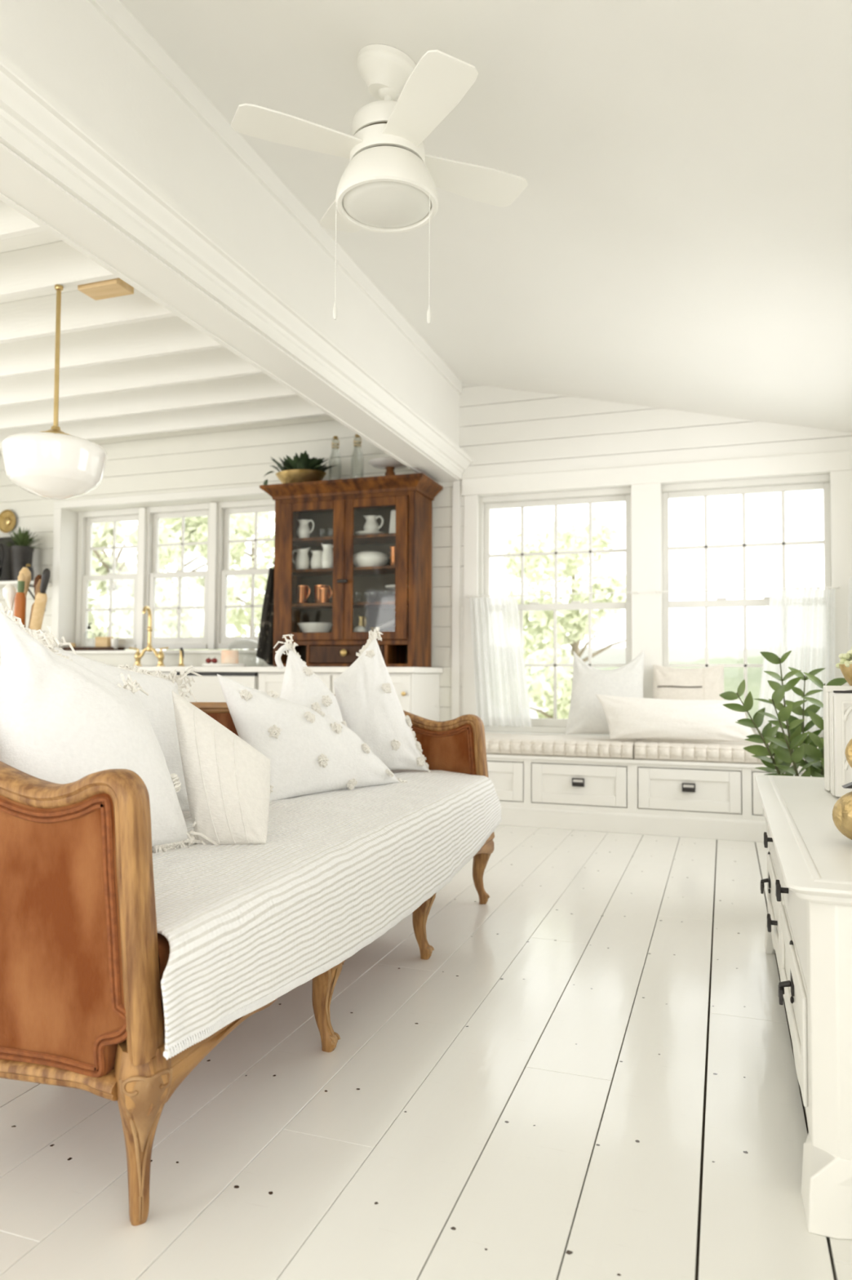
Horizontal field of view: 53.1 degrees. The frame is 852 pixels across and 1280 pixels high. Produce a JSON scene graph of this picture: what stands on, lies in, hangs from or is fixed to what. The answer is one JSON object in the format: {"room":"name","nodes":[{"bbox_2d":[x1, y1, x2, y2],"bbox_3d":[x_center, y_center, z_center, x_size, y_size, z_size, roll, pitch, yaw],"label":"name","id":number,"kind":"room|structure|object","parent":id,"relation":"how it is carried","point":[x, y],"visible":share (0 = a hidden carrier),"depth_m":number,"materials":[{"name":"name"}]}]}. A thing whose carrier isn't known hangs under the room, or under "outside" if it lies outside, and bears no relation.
{"room":"living room","nodes":[
{"label":"living room","id":0,"kind":"room"},
{"bbox_2d":[2,583,16,601],"bbox_3d":[-2.263,-0.255,4.631,0.074,0.098,0.072,0,-2,19],"label":"bowl","id":1,"kind":"object","parent":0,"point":[9,592],"depth_m":4.61,"materials":[{"name":"ceramic"}]},
{"bbox_2d":[9,545,34,580],"bbox_3d":[-3.321,-0.620,6.995,0.184,0.285,0.182,0,-2,19],"label":"pot","id":2,"kind":"object","parent":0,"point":[20,555],"depth_m":6.93,"materials":[{"name":"black metal"}]},
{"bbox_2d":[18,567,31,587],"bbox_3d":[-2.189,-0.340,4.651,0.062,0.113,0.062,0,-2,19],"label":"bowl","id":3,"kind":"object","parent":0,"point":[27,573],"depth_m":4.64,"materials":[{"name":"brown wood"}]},
{"bbox_2d":[0,200,328,449],"bbox_3d":[-3.534,-1.813,2.993,4.980,0.280,8.570,0,-2,19],"label":"ceiling","id":4,"kind":"structure","parent":0,"point":[130,366],"depth_m":5.10,"materials":[{"name":"paint"}]},
{"bbox_2d":[0,284,106,499],"bbox_3d":[-1.689,-1.133,3.895,0.444,0.986,0.444,0,-2,19],"label":"pendant lamp","id":5,"kind":"object","parent":4,"relation":"hanging from","point":[52,464],"visible":1,"depth_m":3.74,"materials":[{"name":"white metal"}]},
{"bbox_2d":[77,277,133,300],"bbox_3d":[-1.485,-1.637,3.954,0.220,0.045,0.121,0,-2,19],"label":"wood block","id":6,"kind":"object","parent":4,"relation":"attached to","point":[114,287],"visible":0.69,"depth_m":3.93,"materials":[{"name":"beige wood"}]},
{"bbox_2d":[0,0,459,446],"bbox_3d":[-1.197,-1.658,2.158,0.180,0.770,8.150,0,-2,19],"label":"wall","id":7,"kind":"structure","parent":0,"point":[68,48],"depth_m":3.00,"materials":[{"name":"paint"}]},
{"bbox_2d":[0,142,459,483],"bbox_3d":[-1.203,-1.327,2.145,0.196,0.132,8.148,0,-2,19],"label":"trim","id":8,"kind":"structure","parent":7,"relation":"attached to","point":[24,188],"depth_m":3.01,"materials":[{"name":"paint"}]},
{"bbox_2d":[0,52,472,479],"bbox_3d":[-1.067,-1.348,2.098,0.100,0.144,8.148,0,-2,19],"label":"ceiling beam","id":9,"kind":"structure","parent":7,"relation":"attached to","point":[37,127],"depth_m":2.81,"materials":[{"name":"paint"}]},
{"bbox_2d":[88,0,462,394],"bbox_3d":[-1.103,-1.926,2.135,0.018,0.085,8.148,0,-2,19],"label":"trim","id":10,"kind":"structure","parent":7,"relation":"attached to","point":[114,11],"depth_m":3.29,"materials":[{"name":"paint"}]},
{"bbox_2d":[0,825,851,1279],"bbox_3d":[-2.092,1.094,2.926,7.900,0.120,9.820,0,-2,19],"label":"floor","id":11,"kind":"structure","parent":0,"point":[523,1099],"depth_m":1.79,"materials":[{"name":"paint"}]},
{"bbox_2d":[0,694,494,1226],"bbox_3d":[-0.476,0.610,2.588,0.854,0.838,2.259,0,-2,19],"label":"settee","id":12,"kind":"object","parent":11,"relation":"on","point":[84,958],"visible":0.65,"depth_m":1.46,"materials":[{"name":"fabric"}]},
{"bbox_2d":[157,933,169,1000],"bbox_3d":[-0.467,0.611,2.588,0.750,0.168,2.100,0,-2,19],"label":"seat cushion","id":13,"kind":"object","parent":12,"relation":"on","point":[163,948],"depth_m":1.49,"materials":[{"name":"fabric"}]},
{"bbox_2d":[151,769,502,1059],"bbox_3d":[-0.422,0.641,2.569,0.808,0.301,2.217,0,-2,19],"label":"quilt","id":14,"kind":"object","parent":12,"relation":"on","point":[244,926],"visible":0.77,"depth_m":1.97,"materials":[{"name":"white fabric"}]},
{"bbox_2d":[0,602,218,853],"bbox_3d":[-0.759,0.227,1.944,0.274,0.645,0.592,-1,-3,32],"label":"throw pillow","id":15,"kind":"object","parent":14,"relation":"on","point":[62,722],"visible":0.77,"depth_m":1.84,"materials":[{"name":"white fabric"}]},
{"bbox_2d":[35,625,204,811],"bbox_3d":[-0.817,0.224,2.297,0.191,0.516,0.574,-1,-3,37],"label":"throw pillow","id":16,"kind":"object","parent":14,"relation":"on","point":[158,705],"visible":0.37,"depth_m":2.33,"materials":[{"name":"white fabric"}]},
{"bbox_2d":[172,691,270,844],"bbox_3d":[-0.527,0.322,2.161,0.258,0.381,0.194,1,-2,-7],"label":"throw pillow","id":17,"kind":"object","parent":14,"relation":"on","point":[227,780],"visible":0.96,"depth_m":2.11,"materials":[{"name":"beige fabric"}]},
{"bbox_2d":[273,634,347,727],"bbox_3d":[-0.444,0.248,3.178,0.376,0.544,0.192,2,-3,-31],"label":"throw pillow","id":18,"kind":"object","parent":14,"relation":"on","point":[301,686],"visible":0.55,"depth_m":3.16,"materials":[{"name":"white fabric"}]},
{"bbox_2d":[217,674,408,801],"bbox_3d":[-0.343,0.353,2.964,0.750,0.467,0.236,2,-3,-42],"label":"throw pillow","id":19,"kind":"object","parent":14,"relation":"on","point":[308,751],"visible":0.88,"depth_m":2.80,"materials":[{"name":"white fabric"}]},
{"bbox_2d":[333,626,431,772],"bbox_3d":[-0.173,0.249,3.425,0.403,0.609,0.158,1,-2,-17],"label":"throw pillow","id":20,"kind":"object","parent":14,"relation":"on","point":[368,701],"visible":0.88,"depth_m":3.36,"materials":[{"name":"white fabric"}]},
{"bbox_2d":[151,671,439,721],"bbox_3d":[-2.237,0.705,6.419,4.725,0.930,0.611,0,-2,19],"label":"base cabinet","id":21,"kind":"object","parent":11,"relation":"on","point":[418,694],"visible":0.18,"depth_m":5.62,"materials":[{"name":"paint"}]},
{"bbox_2d":[176,671,257,702],"bbox_3d":[-1.382,0.648,6.131,0.670,0.831,0.580,0,-2,19],"label":"dishwasher","id":22,"kind":"object","parent":21,"relation":"in","point":[207,688],"visible":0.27,"depth_m":5.87,"materials":[{"name":"paint"}]},
{"bbox_2d":[114,666,443,673],"bbox_3d":[-2.221,0.219,6.438,4.750,0.038,0.602,0,-2,19],"label":"countertop","id":23,"kind":"structure","parent":21,"relation":"on","point":[151,668],"depth_m":5.75,"materials":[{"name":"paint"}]},
{"bbox_2d":[128,605,168,666],"bbox_3d":[-2.127,-0.029,6.487,0.358,0.460,0.137,0,-2,19],"label":"tap","id":24,"kind":"object","parent":23,"relation":"on","point":[160,655],"visible":0.94,"depth_m":6.51,"materials":[{"name":"gold metal"}]},
{"bbox_2d":[177,647,184,666],"bbox_3d":[-1.840,0.128,6.405,0.052,0.145,0.079,1,-2,-6],"label":"sprayer","id":25,"kind":"object","parent":23,"relation":"on","point":[181,650],"visible":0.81,"depth_m":6.41,"materials":[{"name":"gold metal"}]},
{"bbox_2d":[201,663,245,666],"bbox_3d":[-1.425,0.177,6.006,0.300,0.020,0.300,0,-2,19],"label":"round board","id":26,"kind":"object","parent":23,"relation":"on","point":[202,664],"visible":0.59,"depth_m":5.88,"materials":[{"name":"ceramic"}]},
{"bbox_2d":[221,649,238,663],"bbox_3d":[-1.374,0.113,5.970,0.120,0.103,0.119,0,-2,19],"label":"candle","id":27,"kind":"object","parent":26,"relation":"on","point":[228,656],"visible":1,"depth_m":5.92,"materials":[{"name":"wax"}]},
{"bbox_2d":[256,472,443,667],"bbox_3d":[-0.546,-0.443,5.902,1.249,1.259,0.433,0,-2,19],"label":"hutch","id":28,"kind":"object","parent":23,"relation":"on","point":[337,508],"depth_m":5.81,"materials":[{"name":"brown wood"}]},
{"bbox_2d":[263,450,337,484],"bbox_3d":[-0.871,-1.186,6.085,0.457,0.259,0.449,-2,-3,44],"label":"potted plant","id":29,"kind":"object","parent":28,"relation":"on","point":[301,468],"visible":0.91,"depth_m":5.98,"materials":[{"name":"green plant"}]},
{"bbox_2d":[292,547,310,568],"bbox_3d":[-0.878,-0.571,6.011,0.104,0.160,0.132,2,-3,-39],"label":"pitcher","id":30,"kind":"object","parent":28,"relation":"on","point":[302,559],"visible":0.81,"depth_m":5.97,"materials":[{"name":"ceramic"}]},
{"bbox_2d":[296,585,310,603],"bbox_3d":[-0.869,-0.317,5.987,0.079,0.130,0.090,2,-3,-33],"label":"copper mug","id":31,"kind":"object","parent":28,"relation":"on","point":[302,595],"visible":0.88,"depth_m":5.96,"materials":[{"name":"brown metal"}]},
{"bbox_2d":[297,519,314,537],"bbox_3d":[-0.855,-0.783,5.999,0.098,0.148,0.117,2,-3,-36],"label":"pitcher","id":32,"kind":"object","parent":28,"relation":"on","point":[304,531],"visible":0.84,"depth_m":5.98,"materials":[{"name":"ceramic"}]},
{"bbox_2d":[297,622,332,632],"bbox_3d":[-0.769,-0.079,5.946,0.269,0.074,0.224,0,-2,19],"label":"serving bowl","id":33,"kind":"object","parent":28,"relation":"in","point":[311,627],"visible":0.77,"depth_m":5.87,"materials":[{"name":"ceramic"}]},
{"bbox_2d":[310,550,322,568],"bbox_3d":[-0.752,-0.563,5.964,0.101,0.143,0.127,2,-3,-39],"label":"pitcher","id":34,"kind":"object","parent":28,"relation":"on","point":[316,560],"visible":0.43,"depth_m":5.93,"materials":[{"name":"ceramic"}]},
{"bbox_2d":[314,585,331,603],"bbox_3d":[-0.734,-0.318,5.992,0.103,0.136,0.117,2,-3,-33],"label":"copper mug","id":35,"kind":"object","parent":28,"relation":"on","point":[316,587],"visible":0.52,"depth_m":5.96,"materials":[{"name":"brown metal"}]},
{"bbox_2d":[319,587,332,603],"bbox_3d":[-0.701,-0.307,5.907,0.075,0.107,0.085,2,-3,-33],"label":"copper mug","id":36,"kind":"object","parent":28,"relation":"on","point":[324,593],"visible":0.94,"depth_m":5.88,"materials":[{"name":"brown metal"}]},
{"bbox_2d":[320,542,333,568],"bbox_3d":[-0.674,-0.585,5.896,0.090,0.182,0.114,2,-3,-39],"label":"pitcher","id":37,"kind":"object","parent":28,"relation":"on","point":[327,553],"visible":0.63,"depth_m":5.87,"materials":[{"name":"ceramic"}]},
{"bbox_2d":[293,533,395,547],"bbox_3d":[-0.502,-0.698,5.957,0.980,0.020,0.290,0,-2,19],"label":"shelf","id":38,"kind":"object","parent":28,"relation":"attached to","point":[387,540],"depth_m":5.95,"materials":[{"name":"brown wood"}]},
{"bbox_2d":[292,600,408,609],"bbox_3d":[-0.504,-0.240,5.939,0.980,0.020,0.290,0,-2,19],"label":"shelf","id":39,"kind":"object","parent":28,"relation":"attached to","point":[388,605],"depth_m":5.92,"materials":[{"name":"brown wood"}]},
{"bbox_2d":[292,564,408,577],"bbox_3d":[-0.503,-0.480,5.949,0.980,0.020,0.290,0,-2,19],"label":"shelf","id":40,"kind":"object","parent":28,"relation":"attached to","point":[378,571],"depth_m":5.94,"materials":[{"name":"brown wood"}]},
{"bbox_2d":[353,625,366,631],"bbox_3d":[-0.451,-0.073,5.813,0.092,0.055,0.092,0,-2,19],"label":"butter dish","id":41,"kind":"object","parent":28,"relation":"on","point":[358,628],"visible":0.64,"depth_m":5.78,"materials":[{"name":"ceramic"}]},
{"bbox_2d":[358,615,365,626],"bbox_3d":[-0.446,-0.108,5.906,0.041,0.132,0.047,2,-3,-33],"label":"jug","id":42,"kind":"object","parent":28,"relation":"on","point":[361,618],"visible":0.62,"depth_m":5.90,"materials":[{"name":"beige ceramic"}]},
{"bbox_2d":[355,530,384,534],"bbox_3d":[-0.384,-0.723,5.837,0.200,0.020,0.200,0,-2,19],"label":"saucer","id":43,"kind":"object","parent":28,"relation":"on","point":[361,532],"visible":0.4,"depth_m":5.77,"materials":[{"name":"ceramic"}]},
{"bbox_2d":[363,515,383,531],"bbox_3d":[-0.368,-0.790,5.829,0.110,0.138,0.130,2,-3,-36],"label":"pitcher","id":44,"kind":"object","parent":43,"relation":"on","point":[371,524],"visible":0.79,"depth_m":5.80,"materials":[{"name":"ceramic"}]},
{"bbox_2d":[353,551,388,566],"bbox_3d":[-0.383,-0.546,5.851,0.256,0.104,0.244,0,-2,19],"label":"tureen","id":45,"kind":"object","parent":28,"relation":"on","point":[366,558],"visible":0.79,"depth_m":5.76,"materials":[{"name":"ceramic"}]},
{"bbox_2d":[373,618,395,630],"bbox_3d":[-0.260,-0.112,5.782,0.210,0.095,0.196,0,-2,19],"label":"platter","id":46,"kind":"object","parent":28,"relation":"on","point":[391,623],"visible":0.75,"depth_m":5.72,"materials":[{"name":"ceramic"}]},
{"bbox_2d":[368,457,406,475],"bbox_3d":[-0.247,-1.147,5.860,0.300,0.147,0.300,0,-2,19],"label":"cake stand","id":47,"kind":"object","parent":28,"relation":"on","point":[389,464],"visible":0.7,"depth_m":5.81,"materials":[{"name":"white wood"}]},
{"bbox_2d":[389,510,395,533],"bbox_3d":[-0.202,-0.798,5.814,0.088,0.171,0.070,0,-2,19],"label":"canister","id":48,"kind":"object","parent":28,"relation":"on","point":[393,517],"visible":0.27,"depth_m":5.79,"materials":[{"name":"ceramic"}]},
{"bbox_2d":[486,753,813,842],"bbox_3d":[1.302,0.927,5.212,2.474,0.430,0.531,0,-2,19],"label":"window seat","id":49,"kind":"object","parent":11,"relation":"on","point":[722,801],"visible":0.54,"depth_m":5.00,"materials":[{"name":"paint"}]},
{"bbox_2d":[484,732,639,759],"bbox_3d":[0.716,0.664,5.408,1.208,0.103,0.465,0,-2,19],"label":"seat cushion","id":50,"kind":"object","parent":49,"relation":"on","point":[557,745],"visible":0.74,"depth_m":5.19,"materials":[{"name":"fabric"}]},
{"bbox_2d":[634,738,821,765],"bbox_3d":[1.772,0.653,5.037,1.014,0.106,0.469,0,-2,19],"label":"seat cushion","id":51,"kind":"object","parent":49,"relation":"on","point":[644,749],"visible":0.53,"depth_m":4.91,"materials":[{"name":"fabric"}]},
{"bbox_2d":[565,648,644,734],"bbox_3d":[1.153,0.335,5.382,0.533,0.553,0.233,0,-2,19],"label":"throw pillow","id":52,"kind":"object","parent":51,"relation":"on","point":[587,714],"visible":0.74,"depth_m":5.36,"materials":[{"name":"fabric"}]},
{"bbox_2d":[595,694,759,743],"bbox_3d":[1.474,0.461,5.039,0.940,0.266,0.160,0,-2,19],"label":"bolster pillow","id":53,"kind":"object","parent":51,"relation":"on","point":[628,717],"visible":0.9,"depth_m":4.98,"materials":[{"name":"beige fabric"}]},
{"bbox_2d":[653,664,724,700],"bbox_3d":[1.628,0.367,5.293,0.464,0.433,0.144,0,-2,19],"label":"lumbar pillow","id":54,"kind":"object","parent":51,"relation":"on","point":[707,683],"visible":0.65,"depth_m":5.27,"materials":[{"name":"fabric"}]},
{"bbox_2d":[719,650,847,836],"bbox_3d":[1.463,0.556,3.347,0.592,1.027,0.403,0,-2,19],"label":"plant","id":55,"kind":"object","parent":11,"relation":"on","point":[785,750],"visible":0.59,"depth_m":3.35,"materials":[{"name":"green plant"}]},
{"bbox_2d":[754,774,851,1239],"bbox_3d":[1.190,0.731,2.133,0.631,0.579,1.715,0,-2,19],"label":"sideboard","id":56,"kind":"object","parent":11,"relation":"on","point":[809,880],"visible":1,"depth_m":1.48,"materials":[{"name":"paint"}]},
{"bbox_2d":[823,685,851,796],"bbox_3d":[1.407,0.296,2.496,0.418,0.318,0.226,0,-2,19],"label":"picture frame","id":57,"kind":"object","parent":56,"relation":"on","point":[837,700],"visible":0.97,"depth_m":2.46,"materials":[{"name":"paint"}]},
{"bbox_2d":[835,646,851,685],"bbox_3d":[1.335,0.077,2.605,0.140,0.126,0.141,0,-2,5],"label":"flower bowl","id":58,"kind":"object","parent":57,"relation":"on","point":[845,664],"visible":1,"depth_m":2.60,"materials":[{"name":"gold metal"}]},
{"bbox_2d":[832,738,851,839],"bbox_3d":[0.946,0.310,1.771,0.184,0.236,0.127,0,-2,19],"label":"bird figurine","id":59,"kind":"object","parent":56,"relation":"on","point":[842,808],"visible":1,"depth_m":1.77,"materials":[{"name":"gold metal"}]},
{"bbox_3d":[-2.421,0.648,4.798,0.950,0.915,0.700,0,-2,19],"label":"kitchen island","id":60,"kind":"object","parent":11,"relation":"on","visible":0},
{"bbox_2d":[31,629,44,639],"bbox_3d":[-2.152,0.065,4.593,0.201,0.235,0.189,1,-2,-13],"label":"utensil crock","id":61,"kind":"object","parent":60,"relation":"on","point":[42,631],"visible":0.1,"depth_m":4.54,"materials":[{"name":"ceramic"}]},
{"bbox_2d":[2,583,16,610],"bbox_3d":[-2.250,-0.070,4.619,0.104,0.468,0.072,0,-2,19],"label":"wooden spoon","id":62,"kind":"object","parent":61,"relation":"in","point":[9,591],"visible":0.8,"depth_m":4.61,"materials":[{"name":"wood"}]},
{"bbox_2d":[13,573,26,624],"bbox_3d":[-2.186,-0.098,4.572,0.077,0.521,0.055,-1,-3,38],"label":"rolling pin","id":63,"kind":"object","parent":61,"relation":"in","point":[20,598],"visible":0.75,"depth_m":4.55,"materials":[{"name":"orange paint"}]},
{"bbox_2d":[18,567,31,627],"bbox_3d":[-2.190,-0.116,4.642,0.062,0.560,0.062,0,-2,19],"label":"wooden spoon","id":64,"kind":"object","parent":61,"relation":"in","point":[25,571],"visible":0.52,"depth_m":4.64,"materials":[{"name":"brown wood"}]},
{"bbox_2d":[28,578,41,628],"bbox_3d":[-2.132,-0.082,4.621,0.118,0.498,0.050,0,-2,19],"label":"rolling pin","id":65,"kind":"object","parent":61,"relation":"in","point":[37,586],"visible":0.26,"depth_m":4.60,"materials":[{"name":"brown wood"}]},
{"bbox_2d":[33,574,41,594],"bbox_3d":[-2.115,-0.095,4.633,0.068,0.520,0.051,-1,-3,32],"label":"wooden spoon","id":66,"kind":"object","parent":61,"relation":"in","point":[37,577],"visible":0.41,"depth_m":4.62,"materials":[{"name":"brown wood"}]},
{"bbox_2d":[29,568,50,636],"bbox_3d":[-2.090,-0.107,4.567,0.180,0.550,0.060,-1,-2,26],"label":"rolling pin","id":67,"kind":"object","parent":61,"relation":"in","point":[41,598],"visible":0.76,"depth_m":4.54,"materials":[{"name":"brown wood"}]},
{"bbox_2d":[0,382,851,721],"bbox_3d":[-0.954,-0.300,6.454,7.540,2.995,0.220,0,-2,19],"label":"wall","id":68,"kind":"structure","parent":0,"point":[237,455],"depth_m":5.96,"materials":[{"name":"paint"}]},
{"bbox_2d":[0,509,16,533],"bbox_3d":[-3.570,-1.011,7.260,0.200,0.200,0.024,0,-2,19],"label":"brass plate","id":69,"kind":"object","parent":68,"relation":"attached to","point":[7,517],"visible":1,"depth_m":7.26,"materials":[{"name":"gold metal"}]},
{"bbox_2d":[0,580,52,611],"bbox_3d":[-3.684,-0.356,7.153,1.125,0.232,0.269,0,-2,19],"label":"wall shelf","id":70,"kind":"object","parent":68,"relation":"attached to","point":[2,584],"visible":0.32,"depth_m":6.96,"materials":[{"name":"paint"}]},
{"bbox_2d":[0,543,4,576],"bbox_3d":[-3.571,-0.653,7.039,0.129,0.352,0.152,2,-3,-35],"label":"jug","id":71,"kind":"object","parent":70,"relation":"on","point":[1,544],"visible":1,"depth_m":7.02,"materials":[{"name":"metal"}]},
{"bbox_2d":[0,536,17,581],"bbox_3d":[-3.657,-0.669,7.247,0.620,0.400,0.040,0,-2,19],"label":"potted plant","id":72,"kind":"object","parent":70,"relation":"on","point":[6,575],"visible":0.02,"depth_m":7.18,"materials":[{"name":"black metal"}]},
{"bbox_2d":[0,525,42,580],"bbox_3d":[-3.303,-0.706,7.001,0.346,0.459,0.324,0,-2,19],"label":"potted herb","id":73,"kind":"object","parent":70,"relation":"on","point":[21,554],"visible":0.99,"depth_m":6.93,"materials":[{"name":"black metal"}]},
{"bbox_2d":[22,564,34,580],"bbox_3d":[-3.221,-0.548,6.899,0.086,0.136,0.085,0,-2,19],"label":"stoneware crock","id":74,"kind":"object","parent":70,"relation":"on","point":[30,568],"visible":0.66,"depth_m":6.88,"materials":[{"name":"grey ceramic"}]},
{"bbox_2d":[75,507,138,649],"bbox_3d":[-2.638,-0.504,7.158,0.670,1.170,0.102,0,-2,19],"label":"window","id":75,"kind":"structure","parent":68,"relation":"in","point":[86,521],"depth_m":7.20,"materials":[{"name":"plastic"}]},
{"bbox_2d":[51,485,267,649],"bbox_3d":[-1.979,-0.497,6.807,2.305,1.325,0.237,0,-2,19],"label":"trim","id":76,"kind":"structure","parent":68,"relation":"attached to","point":[65,522],"depth_m":6.99,"materials":[{"name":"paint"}]},
{"bbox_2d":[66,649,257,653],"bbox_3d":[-1.986,0.097,6.765,2.340,0.025,0.245,0,-2,19],"label":"trim","id":77,"kind":"structure","parent":68,"relation":"attached to","point":[169,651],"depth_m":6.66,"materials":[{"name":"paint"}]},
{"bbox_2d":[62,646,124,650],"bbox_3d":[-2.745,0.075,7.035,0.510,0.030,0.140,0,-2,19],"label":"wooden tray","id":78,"kind":"object","parent":77,"relation":"on","point":[105,648],"visible":0.82,"depth_m":6.96,"materials":[{"name":"brown wood"}]},
{"bbox_2d":[95,636,113,647],"bbox_3d":[-2.643,0.024,7.001,0.125,0.100,0.080,0,-2,19],"label":"block","id":79,"kind":"object","parent":78,"relation":"on","point":[100,642],"visible":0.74,"depth_m":6.96,"materials":[{"name":"brown wood"}]},
{"bbox_2d":[110,638,119,648],"bbox_3d":[-2.546,0.031,6.967,0.064,0.085,0.063,0,-2,19],"label":"cup","id":80,"kind":"object","parent":78,"relation":"on","point":[114,642],"visible":0.94,"depth_m":6.94,"materials":[{"name":"ceramic"}]},
{"bbox_2d":[144,502,209,649],"bbox_3d":[-1.996,-0.510,6.933,0.670,1.170,0.102,0,-2,19],"label":"window","id":81,"kind":"structure","parent":68,"relation":"in","point":[154,514],"depth_m":6.95,"materials":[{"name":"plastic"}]},
{"bbox_2d":[216,498,275,648],"bbox_3d":[-1.354,-0.515,6.708,0.670,1.170,0.102,0,-2,19],"label":"window","id":82,"kind":"structure","parent":68,"relation":"in","point":[225,509],"depth_m":6.75,"materials":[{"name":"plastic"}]},
{"bbox_2d":[451,480,461,719],"bbox_3d":[0.209,-0.253,5.921,0.057,1.712,0.014,0,-2,19],"label":"trim","id":83,"kind":"structure","parent":68,"relation":"attached to","point":[456,486],"depth_m":5.91,"materials":[{"name":"paint"}]},
{"bbox_2d":[484,731,609,736],"bbox_3d":[1.411,0.635,5.471,2.440,0.035,0.100,0,-2,19],"label":"trim","id":84,"kind":"structure","parent":68,"relation":"attached to","point":[504,732],"depth_m":5.67,"materials":[{"name":"paint"}]},
{"bbox_2d":[465,591,639,597],"bbox_3d":[0.821,-0.301,5.668,1.166,0.016,0.050,0,-2,19],"label":"curtain rod","id":85,"kind":"object","parent":68,"relation":"attached to","point":[637,592],"visible":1,"depth_m":5.63,"materials":[{"name":"paint"}]},
{"bbox_2d":[468,593,532,727],"bbox_3d":[0.501,0.133,5.745,0.446,0.890,0.073,0,-2,19],"label":"cafe curtain","id":86,"kind":"object","parent":85,"relation":"hanging from","point":[501,690],"visible":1,"depth_m":5.75,"materials":[{"name":"fabric"}]},
{"bbox_2d":[478,487,631,734],"bbox_3d":[0.879,-0.189,5.785,1.100,1.630,0.102,0,-2,19],"label":"window","id":87,"kind":"structure","parent":68,"relation":"in","point":[554,725],"depth_m":5.77,"materials":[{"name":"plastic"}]},
{"bbox_2d":[462,449,851,715],"bbox_3d":[1.406,-0.240,5.497,2.455,1.785,0.022,0,-2,19],"label":"trim","id":88,"kind":"structure","parent":68,"relation":"attached to","point":[645,481],"depth_m":5.48,"materials":[{"name":"paint"}]},
{"bbox_2d":[661,474,831,739],"bbox_3d":[2.017,-0.198,5.387,1.090,1.630,0.102,0,-2,19],"label":"window","id":89,"kind":"structure","parent":68,"relation":"in","point":[820,482],"depth_m":5.42,"materials":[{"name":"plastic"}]},
{"bbox_2d":[656,586,839,592],"bbox_3d":[1.970,-0.310,5.266,1.061,0.016,0.050,0,-2,19],"label":"curtain rod","id":90,"kind":"object","parent":68,"relation":"attached to","point":[837,587],"visible":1,"depth_m":5.25,"materials":[{"name":"paint"}]},
{"bbox_2d":[755,585,835,734],"bbox_3d":[2.226,0.119,5.139,0.451,0.890,0.076,-1,-2,20],"label":"cafe curtain","id":91,"kind":"object","parent":90,"relation":"hanging from","point":[802,622],"visible":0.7,"depth_m":5.13,"materials":[{"name":"fabric"}]},
{"bbox_2d":[119,0,851,432],"bbox_3d":[0.066,-1.746,1.729,2.890,0.799,8.570,0,-2,19],"label":"ceiling","id":92,"kind":"structure","parent":0,"point":[678,237],"depth_m":2.96,"materials":[{"name":"paint"}]},
{"bbox_2d":[231,44,528,324],"bbox_3d":[-0.118,-1.355,2.594,0.752,0.855,0.752,0,-2,19],"label":"ceiling fan","id":93,"kind":"object","parent":92,"relation":"hanging from","point":[388,184],"visible":1,"depth_m":2.51,"materials":[{"name":"white metal"}]},
{"bbox_3d":[1.304,-0.206,1.338,0.100,2.430,8.370,0,-2,19],"label":"wall","id":94,"kind":"structure","parent":0,"visible":0},
{"bbox_3d":[2.163,-0.396,4.030,0.052,0.016,1.915,0,-2,19],"label":"curtain rod","id":95,"kind":"object","parent":94,"relation":"attached to","visible":0},
{"bbox_2d":[848,574,851,685],"bbox_3d":[2.357,0.070,4.628,0.075,0.908,0.570,0,-2,19],"label":"cafe curtain","id":96,"kind":"object","parent":95,"relation":"hanging from","point":[850,593],"visible":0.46,"depth_m":4.88,"materials":[{"name":"fabric"}]},
{"label":"outside","id":97,"kind":"structure","parent":0,"visible":0},
{"bbox_2d":[524,655,764,719],"bbox_3d":[17.008,8.915,71.083,75.000,17.797,26.000,0,-2,19],"label":"wooded hill","id":98,"kind":"structure","parent":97,"point":[733,676],"depth_m":70.83,"materials":[{"name":"white"}]},
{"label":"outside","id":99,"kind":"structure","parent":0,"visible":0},
{"bbox_2d":[523,645,764,668],"bbox_3d":[40.614,9.576,115.806,140.000,20.237,26.000,0,-2,19],"label":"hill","id":100,"kind":"structure","parent":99,"point":[613,655],"depth_m":122.46,"materials":[{"name":"white"}]},
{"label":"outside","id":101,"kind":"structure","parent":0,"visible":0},
{"bbox_2d":[529,697,548,718],"bbox_3d":[4.947,5.468,44.275,70.000,3.971,74.000,0,-2,19],"label":"ground","id":102,"kind":"structure","parent":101,"point":[533,713],"depth_m":46.76,"materials":[{"name":"white"}]},
{"bbox_2d":[88,521,181,650],"bbox_3d":[-5.154,-0.004,14.055,2.244,4.121,1.790,2,-3,-29],"label":"leafy tree","id":103,"kind":"object","parent":102,"relation":"on","point":[103,533],"visible":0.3,"depth_m":13.81,"materials":[{"name":"green plant"}]},
{"bbox_2d":[126,514,244,650],"bbox_3d":[-5.120,-0.410,17.643,2.721,5.212,2.633,0,-2,19],"label":"leafy tree","id":104,"kind":"object","parent":102,"relation":"on","point":[196,527],"visible":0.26,"depth_m":17.17,"materials":[{"name":"green plant"}]},
{"bbox_2d":[217,511,275,649],"bbox_3d":[-4.338,-0.697,21.838,2.990,6.122,3.152,0,-2,19],"label":"leafy tree","id":105,"kind":"object","parent":102,"relation":"on","point":[245,528],"visible":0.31,"depth_m":21.27,"materials":[{"name":"green plant"}]},
{"bbox_2d":[496,514,626,719],"bbox_3d":[2.261,0.301,13.974,2.520,4.985,2.816,0,-2,19],"label":"leafy tree","id":106,"kind":"object","parent":102,"relation":"on","point":[575,623],"visible":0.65,"depth_m":13.47,"materials":[{"name":"green plant"}]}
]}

